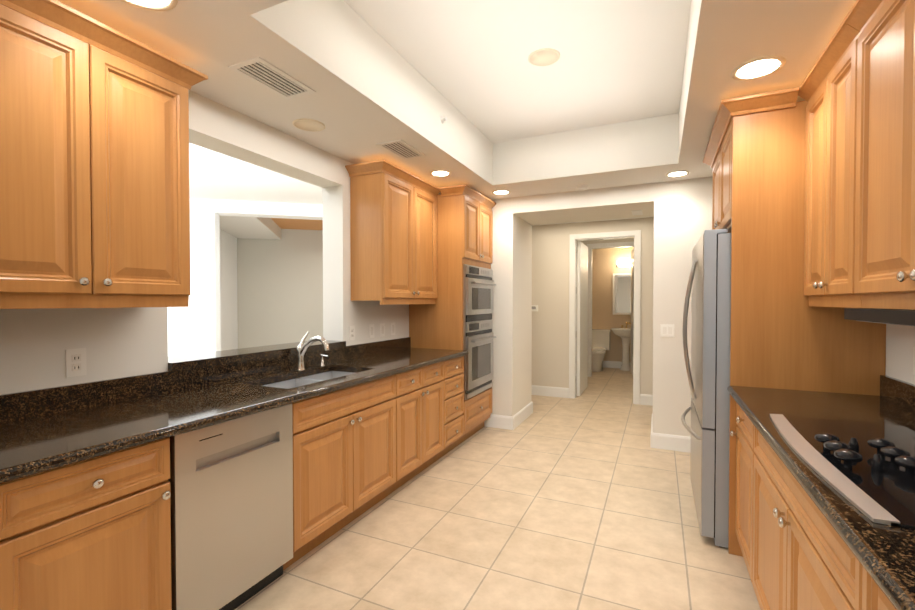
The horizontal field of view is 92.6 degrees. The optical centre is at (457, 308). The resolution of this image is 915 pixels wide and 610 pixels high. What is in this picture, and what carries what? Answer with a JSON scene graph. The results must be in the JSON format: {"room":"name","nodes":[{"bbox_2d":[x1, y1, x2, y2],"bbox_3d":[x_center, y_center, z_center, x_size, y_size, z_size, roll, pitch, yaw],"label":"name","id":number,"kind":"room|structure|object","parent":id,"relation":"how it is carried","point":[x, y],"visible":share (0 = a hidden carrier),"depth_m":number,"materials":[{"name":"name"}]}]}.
{"room":"kitchen","nodes":[
{"label":"kitchen","id":0,"kind":"room"},
{"bbox_2d":[0,90,408,394],"bbox_3d":[-1.663,-0.189,1.962,0.200,3.050,6.760,0,1,25],"label":"wall","id":1,"kind":"structure","parent":0,"point":[35,344],"depth_m":2.37,"materials":[{"name":"paint"}]},
{"bbox_2d":[65,348,86,376],"bbox_3d":[-1.607,0.228,1.844,0.007,0.115,0.070,0,1,25],"label":"electrical outlet","id":2,"kind":"object","parent":1,"relation":"attached to","point":[75,362],"visible":1,"depth_m":1.84,"materials":[{"name":"white plastic"}]},
{"bbox_2d":[0,0,207,308],"bbox_3d":[-1.469,-0.528,1.703,0.360,1.050,0.817,0,1,25],"label":"upper cabinet","id":3,"kind":"object","parent":1,"relation":"attached to","point":[94,171],"visible":1,"depth_m":1.61,"materials":[{"name":"brown wood"}]},
{"bbox_2d":[349,326,354,340],"bbox_3d":[-0.844,0.197,3.502,0.007,0.115,0.070,0,1,25],"label":"electrical outlet","id":4,"kind":"object","parent":1,"relation":"attached to","point":[351,332],"visible":1,"depth_m":3.49,"materials":[{"name":"white plastic"}]},
{"bbox_2d":[369,324,373,337],"bbox_3d":[-0.732,0.193,3.742,0.008,0.115,0.070,0,1,25],"label":"light switch","id":5,"kind":"object","parent":1,"relation":"attached to","point":[371,330],"visible":1,"depth_m":3.73,"materials":[{"name":"white plastic"}]},
{"bbox_2d":[380,323,384,336],"bbox_3d":[-0.665,0.191,3.887,0.008,0.115,0.070,0,1,25],"label":"light switch","id":6,"kind":"object","parent":1,"relation":"attached to","point":[382,329],"visible":1,"depth_m":3.88,"materials":[{"name":"white plastic"}]},
{"bbox_2d":[345,159,439,304],"bbox_3d":[-0.514,-0.578,3.779,0.360,1.085,0.952,0,1,25],"label":"upper cabinet","id":7,"kind":"object","parent":1,"relation":"attached to","point":[393,234],"visible":1,"depth_m":3.47,"materials":[{"name":"brown wood"}]},
{"bbox_2d":[391,322,394,334],"bbox_3d":[-0.595,0.189,4.042,0.008,0.115,0.070,0,1,25],"label":"light switch","id":8,"kind":"object","parent":1,"relation":"attached to","point":[392,328],"visible":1,"depth_m":4.04,"materials":[{"name":"white plastic"}]},
{"bbox_2d":[167,198,322,356],"bbox_3d":[-3.798,-0.247,5.670,6.780,3.050,12.111,0,1,25],"label":"wall","id":9,"kind":"structure","parent":0,"point":[246,293],"depth_m":9.50,"materials":[{"name":"paint"}]},
{"bbox_2d":[168,340,345,370],"bbox_3d":[-1.270,0.282,2.846,0.280,0.040,1.334,0,1,25],"label":"bar","id":10,"kind":"object","parent":9,"relation":"on","point":[183,362],"visible":0.71,"depth_m":2.58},
{"bbox_2d":[189,143,322,239],"bbox_3d":[-3.698,-1.667,5.625,6.580,0.410,11.754,0,1,25],"label":"ceiling","id":11,"kind":"structure","parent":0,"point":[214,175],"depth_m":5.60,"materials":[{"name":"paint"}]},
{"bbox_2d":[57,0,856,199],"bbox_3d":[-0.109,-1.413,1.228,3.220,0.580,6.760,0,1,25],"label":"ceiling","id":12,"kind":"structure","parent":0,"point":[618,61],"depth_m":2.53,"materials":[{"name":"paint"}]},
{"bbox_2d":[121,0,177,10],"bbox_3d":[-1.126,-1.124,1.535,0.244,0.007,0.244,0,1,25],"label":"recessed light","id":13,"kind":"object","parent":12,"relation":"in","point":[159,5],"visible":1,"depth_m":1.62,"materials":[{"name":"beige"}]},
{"bbox_2d":[228,56,315,99],"bbox_3d":[-0.909,-1.134,2.173,0.200,0.006,0.360,0,1,25],"label":"ceiling vent","id":14,"kind":"object","parent":12,"relation":"in","point":[267,75],"visible":1,"depth_m":2.15,"materials":[{"name":"white metal"}]},
{"bbox_2d":[292,118,324,131],"bbox_3d":[-0.927,-1.143,2.732,0.194,0.006,0.194,0,1,25],"label":"ceiling speaker","id":15,"kind":"object","parent":12,"relation":"attached to","point":[305,124],"visible":1,"depth_m":2.72,"materials":[{"name":"beige"}]},
{"bbox_2d":[376,140,425,159],"bbox_3d":[-0.401,-1.150,3.183,0.200,0.006,0.360,0,1,25],"label":"ceiling vent","id":16,"kind":"object","parent":12,"relation":"in","point":[402,149],"visible":1,"depth_m":3.17,"materials":[{"name":"white metal"}]},
{"bbox_2d":[430,170,450,176],"bbox_3d":[-0.146,-1.159,3.759,0.184,0.007,0.184,0,1,25],"label":"recessed light","id":17,"kind":"object","parent":12,"relation":"in","point":[440,173],"visible":1,"depth_m":3.76,"materials":[{"name":"beige"}]},
{"bbox_2d":[440,115,446,123],"bbox_3d":[-0.098,-1.373,3.172,0.037,0.060,0.058,0,1,25],"label":"sprinkler","id":18,"kind":"object","parent":12,"relation":"attached to","point":[442,119],"visible":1,"depth_m":3.17,"materials":[{"name":"white metal"}]},
{"bbox_2d":[492,190,509,194],"bbox_3d":[0.441,-1.169,4.414,0.184,0.007,0.184,0,1,25],"label":"recessed light","id":19,"kind":"object","parent":12,"relation":"in","point":[500,192],"visible":1,"depth_m":4.41,"materials":[{"name":"beige"}]},
{"bbox_2d":[528,48,559,65],"bbox_3d":[0.532,-1.543,2.692,0.194,0.006,0.194,0,1,25],"label":"ceiling light","id":20,"kind":"object","parent":12,"relation":"attached to","point":[545,57],"visible":1,"depth_m":2.69,"materials":[{"name":"beige"}]},
{"bbox_2d":[576,184,588,190],"bbox_3d":[1.191,-1.150,4.179,0.120,0.037,0.120,0,1,25],"label":"smoke detector","id":21,"kind":"object","parent":12,"relation":"attached to","point":[582,187],"visible":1,"depth_m":4.14,"materials":[{"name":"white plastic"}]},
{"bbox_2d":[666,171,688,176],"bbox_3d":[1.898,-1.159,3.776,0.184,0.007,0.184,0,1,25],"label":"recessed light","id":22,"kind":"object","parent":12,"relation":"in","point":[677,173],"visible":1,"depth_m":3.76,"materials":[{"name":"beige"}]},
{"bbox_2d":[731,56,785,80],"bbox_3d":[1.421,-1.132,2.070,0.214,0.007,0.214,0,1,25],"label":"recessed light","id":23,"kind":"object","parent":12,"relation":"in","point":[757,68],"visible":1,"depth_m":2.06,"materials":[{"name":"beige"}]},
{"bbox_2d":[235,367,760,609],"bbox_3d":[-1.870,1.347,5.077,10.800,0.120,12.600,0,1,25],"label":"floor","id":24,"kind":"structure","parent":0,"point":[584,500],"depth_m":2.57,"materials":[{"name":"tile"}]},
{"bbox_2d":[0,437,171,609],"bbox_3d":[-1.416,0.906,1.521,0.626,0.874,0.490,0,1,25],"label":"base cabinet","id":25,"kind":"object","parent":24,"relation":"on","point":[92,534],"visible":0.94,"depth_m":1.40,"materials":[{"name":"brown wood"}]},
{"bbox_2d":[168,403,292,609],"bbox_3d":[-1.201,0.901,2.016,0.598,0.868,0.582,0,1,25],"label":"dishwasher","id":26,"kind":"object","parent":24,"relation":"on","point":[231,486],"visible":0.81,"depth_m":1.84,"materials":[{"name":"silver metal"}]},
{"bbox_2d":[283,374,395,569],"bbox_3d":[-0.871,0.887,2.705,0.626,0.874,0.940,0,1,25],"label":"base cabinet","id":27,"kind":"object","parent":24,"relation":"on","point":[344,457],"visible":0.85,"depth_m":2.49,"materials":[{"name":"brown wood"}]},
{"bbox_2d":[0,337,467,483],"bbox_3d":[-0.851,0.482,2.730,0.638,0.354,3.170,0,1,25],"label":"countertop","id":28,"kind":"structure","parent":27,"relation":"on","point":[44,430],"depth_m":1.91,"materials":[{"name":"stone"}]},
{"bbox_2d":[263,371,353,388],"bbox_3d":[-0.883,0.555,2.688,0.390,0.209,0.780,0,1,25],"label":"sink basin","id":29,"kind":"object","parent":28,"relation":"in","point":[294,381],"depth_m":2.80,"materials":[{"name":"silver metal"}]},
{"bbox_2d":[296,331,328,370],"bbox_3d":[-0.927,0.281,2.864,0.269,0.250,0.120,0,1,25],"label":"faucet","id":30,"kind":"object","parent":28,"relation":"on","point":[302,348],"visible":1,"depth_m":2.86,"materials":[{"name":"silver metal"}]},
{"bbox_2d":[320,354,327,365],"bbox_3d":[-0.932,0.362,3.055,0.068,0.081,0.036,0,1,25],"label":"soap dispenser","id":31,"kind":"object","parent":28,"relation":"on","point":[322,360],"visible":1,"depth_m":3.05,"materials":[{"name":"silver metal"}]},
{"bbox_2d":[386,361,443,496],"bbox_3d":[-0.520,0.876,3.467,0.626,0.874,0.738,0,1,25],"label":"base cabinet","id":32,"kind":"object","parent":24,"relation":"on","point":[419,397],"visible":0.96,"depth_m":3.30,"materials":[{"name":"brown wood"}]},
{"bbox_2d":[435,356,463,461],"bbox_3d":[-0.279,0.867,3.990,0.626,0.874,0.415,0,1,25],"label":"base cabinet","id":33,"kind":"object","parent":24,"relation":"on","point":[453,380],"visible":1,"depth_m":3.86,"materials":[{"name":"brown wood"}]},
{"bbox_2d":[409,184,495,446],"bbox_3d":[-0.026,0.083,4.478,0.668,2.428,0.822,0,1,25],"label":"tall cabinet","id":34,"kind":"object","parent":24,"relation":"on","point":[457,315],"visible":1,"depth_m":4.18,"materials":[{"name":"brown wood"}]},
{"bbox_2d":[592,329,610,371],"bbox_3d":[2.767,0.835,8.734,0.490,0.790,0.855,0,1,25],"label":"toilet","id":35,"kind":"object","parent":24,"relation":"on","point":[600,342],"visible":0.67,"depth_m":8.86,"materials":[{"name":"white ceramic"}]},
{"bbox_2d":[611,322,630,370],"bbox_3d":[3.344,0.750,8.695,0.550,0.961,0.430,0,1,25],"label":"pedestal sink","id":36,"kind":"object","parent":24,"relation":"on","point":[623,333],"visible":0.73,"depth_m":8.68,"materials":[{"name":"white ceramic"}]},
{"bbox_2d":[681,229,730,547],"bbox_3d":[1.854,0.440,2.724,0.818,1.768,0.910,0,1,25],"label":"refrigerator","id":37,"kind":"object","parent":24,"relation":"on","point":[709,284],"visible":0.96,"depth_m":2.43,"materials":[{"name":"grey metal"}]},
{"bbox_2d":[730,404,754,581],"bbox_3d":[1.656,0.898,2.018,0.636,0.874,0.471,0,1,25],"label":"base cabinet","id":38,"kind":"object","parent":24,"relation":"on","point":[744,434],"visible":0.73,"depth_m":2.12,"materials":[{"name":"brown wood"}]},
{"bbox_2d":[703,87,885,556],"bbox_3d":[1.935,0.111,2.678,0.693,2.428,1.100,0,1,25],"label":"cabinet","id":39,"kind":"object","parent":24,"relation":"on","point":[784,334],"visible":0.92,"depth_m":2.27,"materials":[{"name":"brown wood"}]},
{"bbox_2d":[752,426,862,609],"bbox_3d":[1.323,0.910,1.295,0.636,0.874,1.121,0,1,25],"label":"base cabinet","id":40,"kind":"object","parent":24,"relation":"on","point":[804,558],"visible":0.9,"depth_m":1.37,"materials":[{"name":"brown wood"}]},
{"bbox_2d":[727,375,914,609],"bbox_3d":[1.287,0.403,1.220,0.648,0.140,2.216,0,1,25],"label":"countertop","id":41,"kind":"structure","parent":40,"relation":"on","point":[884,554],"depth_m":1.27,"materials":[{"name":"stone"}]},
{"bbox_2d":[770,414,914,528],"bbox_3d":[1.276,0.407,1.203,0.568,0.051,0.920,0,1,25],"label":"cooktop","id":42,"kind":"object","parent":41,"relation":"in","point":[867,470],"visible":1,"depth_m":1.18,"materials":[{"name":"black glass"}]},
{"bbox_2d":[862,567,895,609],"bbox_3d":[0.959,0.922,0.502,0.636,0.874,0.624,0,1,25],"label":"base cabinet","id":43,"kind":"object","parent":24,"relation":"on","point":[874,597],"visible":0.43,"depth_m":0.86,"materials":[{"name":"brown wood"}]},
{"bbox_2d":[532,217,653,394],"bbox_3d":[2.176,-0.252,5.974,3.820,3.050,0.120,0,1,25],"label":"wall","id":44,"kind":"structure","parent":0,"point":[550,299],"depth_m":6.20,"materials":[{"name":"paint"}]},
{"bbox_2d":[532,305,537,310],"bbox_3d":[1.111,-0.004,6.390,0.130,0.090,0.023,0,1,25],"label":"thermostat","id":45,"kind":"object","parent":44,"relation":"attached to","point":[534,307],"visible":0.64,"depth_m":6.37,"materials":[{"name":"white plastic"}]},
{"bbox_2d":[531,385,568,397],"bbox_3d":[1.085,1.196,6.424,1.079,0.140,0.016,0,1,25],"label":"baseboard","id":46,"kind":"structure","parent":44,"relation":"attached to","point":[536,390],"depth_m":6.30,"materials":[{"name":"white"}]},
{"bbox_2d":[575,241,587,395],"bbox_3d":[1.868,0.145,6.557,0.044,2.213,0.850,0,1,25],"label":"door leaf","id":47,"kind":"structure","parent":44,"relation":"in","point":[582,313],"depth_m":6.43,"materials":[{"name":"white wood"}]},
{"bbox_2d":[569,230,640,404],"bbox_3d":[2.024,0.117,6.040,0.925,2.310,0.138,0,1,25],"label":"door frame","id":48,"kind":"structure","parent":44,"relation":"attached to","point":[634,234],"depth_m":6.03,"materials":[{"name":"white wood"}]},
{"bbox_2d":[640,394,652,405],"bbox_3d":[3.063,1.210,5.514,1.404,0.140,0.016,0,1,25],"label":"baseboard","id":49,"kind":"structure","parent":44,"relation":"attached to","point":[645,399],"depth_m":5.77,"materials":[{"name":"white"}]},
{"bbox_2d":[532,216,653,240],"bbox_3d":[2.609,-1.502,6.895,3.420,0.580,4.270,0,1,25],"label":"ceiling","id":50,"kind":"structure","parent":0,"point":[594,220],"depth_m":6.03,"materials":[{"name":"paint"}]},
{"bbox_2d":[491,177,711,436],"bbox_3d":[1.374,-0.232,4.709,3.420,3.050,0.770,0,1,25],"label":"wall","id":51,"kind":"structure","parent":0,"point":[680,211],"depth_m":4.25,"materials":[{"name":"paint"}]},
{"bbox_2d":[484,414,514,429],"bbox_3d":[0.222,1.221,4.829,0.826,0.140,0.016,0,1,25],"label":"baseboard","id":52,"kind":"structure","parent":51,"relation":"attached to","point":[495,421],"depth_m":4.71,"materials":[{"name":"white"}]},
{"bbox_2d":[514,401,532,427],"bbox_3d":[0.756,1.218,5.021,0.016,0.140,0.750,0,1,25],"label":"baseboard","id":53,"kind":"structure","parent":51,"relation":"attached to","point":[524,413],"depth_m":5.00,"materials":[{"name":"white"}]},
{"bbox_2d":[631,210,642,214],"bbox_3d":[1.881,-1.002,4.579,0.100,0.006,0.250,0,1,25],"label":"ceiling vent","id":54,"kind":"object","parent":51,"relation":"attached to","point":[636,212],"visible":0.96,"depth_m":4.56,"materials":[{"name":"white metal"}]},
{"bbox_2d":[660,324,673,336],"bbox_3d":[1.933,0.204,4.030,0.116,0.115,0.008,0,1,25],"label":"switch","id":55,"kind":"object","parent":51,"relation":"attached to","point":[666,330],"visible":1,"depth_m":4.03,"materials":[{"name":"white plastic"}]},
{"bbox_2d":[650,431,690,452],"bbox_3d":[2.281,1.236,3.882,1.041,0.140,0.016,0,1,25],"label":"baseboard","id":56,"kind":"structure","parent":51,"relation":"attached to","point":[670,442],"depth_m":4.02,"materials":[{"name":"white"}]},
{"bbox_2d":[584,238,633,245],"bbox_3d":[2.808,-0.281,7.802,2.340,3.050,0.110,0,1,25],"label":"wall","id":57,"kind":"structure","parent":0,"point":[608,241],"depth_m":7.78,"materials":[{"name":"paint"}]},
{"bbox_2d":[627,249,633,374],"bbox_3d":[3.224,0.072,8.074,0.203,2.313,0.697,0,1,25],"label":"door leaf","id":58,"kind":"structure","parent":57,"relation":"in","point":[632,313],"depth_m":8.13,"materials":[{"name":"white wood"}]},
{"bbox_2d":[592,247,633,361],"bbox_3d":[3.354,-0.299,8.988,2.340,3.050,0.120,0,1,25],"label":"wall","id":59,"kind":"structure","parent":0,"point":[604,267],"depth_m":9.02,"materials":[{"name":"paint"}]},
{"bbox_2d":[602,361,621,367],"bbox_3d":[3.326,1.156,8.949,2.098,0.140,0.016,0,1,25],"label":"baseboard","id":60,"kind":"structure","parent":59,"relation":"attached to","point":[606,364],"depth_m":9.01,"materials":[{"name":"white wood"}]},
{"bbox_2d":[613,273,630,314],"bbox_3d":[3.432,-0.292,8.871,0.540,0.840,0.027,0,1,25],"label":"bathroom mirror","id":61,"kind":"object","parent":59,"relation":"attached to","point":[621,293],"visible":0.64,"depth_m":8.90,"materials":[{"name":"white mirror"}]},
{"bbox_2d":[616,261,630,266],"bbox_3d":[3.410,-0.902,8.812,0.400,0.120,0.135,0,1,25],"label":"sconce","id":62,"kind":"object","parent":59,"relation":"attached to","point":[619,264],"visible":0.44,"depth_m":8.84,"materials":[{"name":"white glass"}]},
{"bbox_2d":[885,324,914,384],"bbox_3d":[1.563,-0.171,0.792,0.200,3.050,7.730,0,1,25],"label":"wall","id":63,"kind":"structure","parent":0,"point":[900,342],"depth_m":1.95,"materials":[{"name":"paint"}]},
{"bbox_2d":[798,20,860,307],"bbox_3d":[1.750,-0.548,1.866,0.360,1.085,0.628,0,1,25],"label":"upper cabinet","id":64,"kind":"object","parent":63,"relation":"attached to","point":[827,92],"visible":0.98,"depth_m":1.87,"materials":[{"name":"brown wood"}]},
{"bbox_2d":[844,0,914,309],"bbox_3d":[1.428,-0.537,1.166,0.360,1.085,0.908,0,1,25],"label":"upper cabinet","id":65,"kind":"object","parent":63,"relation":"attached to","point":[884,271],"visible":1,"depth_m":1.43,"materials":[{"name":"brown wood"}]},
{"bbox_2d":[844,308,914,326],"bbox_3d":[1.433,0.013,1.173,0.347,0.076,0.904,0,1,25],"label":"range hood","id":66,"kind":"object","parent":65,"relation":"attached to","point":[904,317],"visible":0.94,"depth_m":1.38,"materials":[{"name":"black metal"}]},
{"bbox_2d":[913,347,914,374],"bbox_3d":[1.923,0.223,1.827,0.007,0.115,0.070,0,1,25],"label":"electrical outlet","id":67,"kind":"object","parent":63,"relation":"attached to","point":[913,360],"visible":1,"depth_m":1.85,"materials":[{"name":"white plastic"}]}
]}

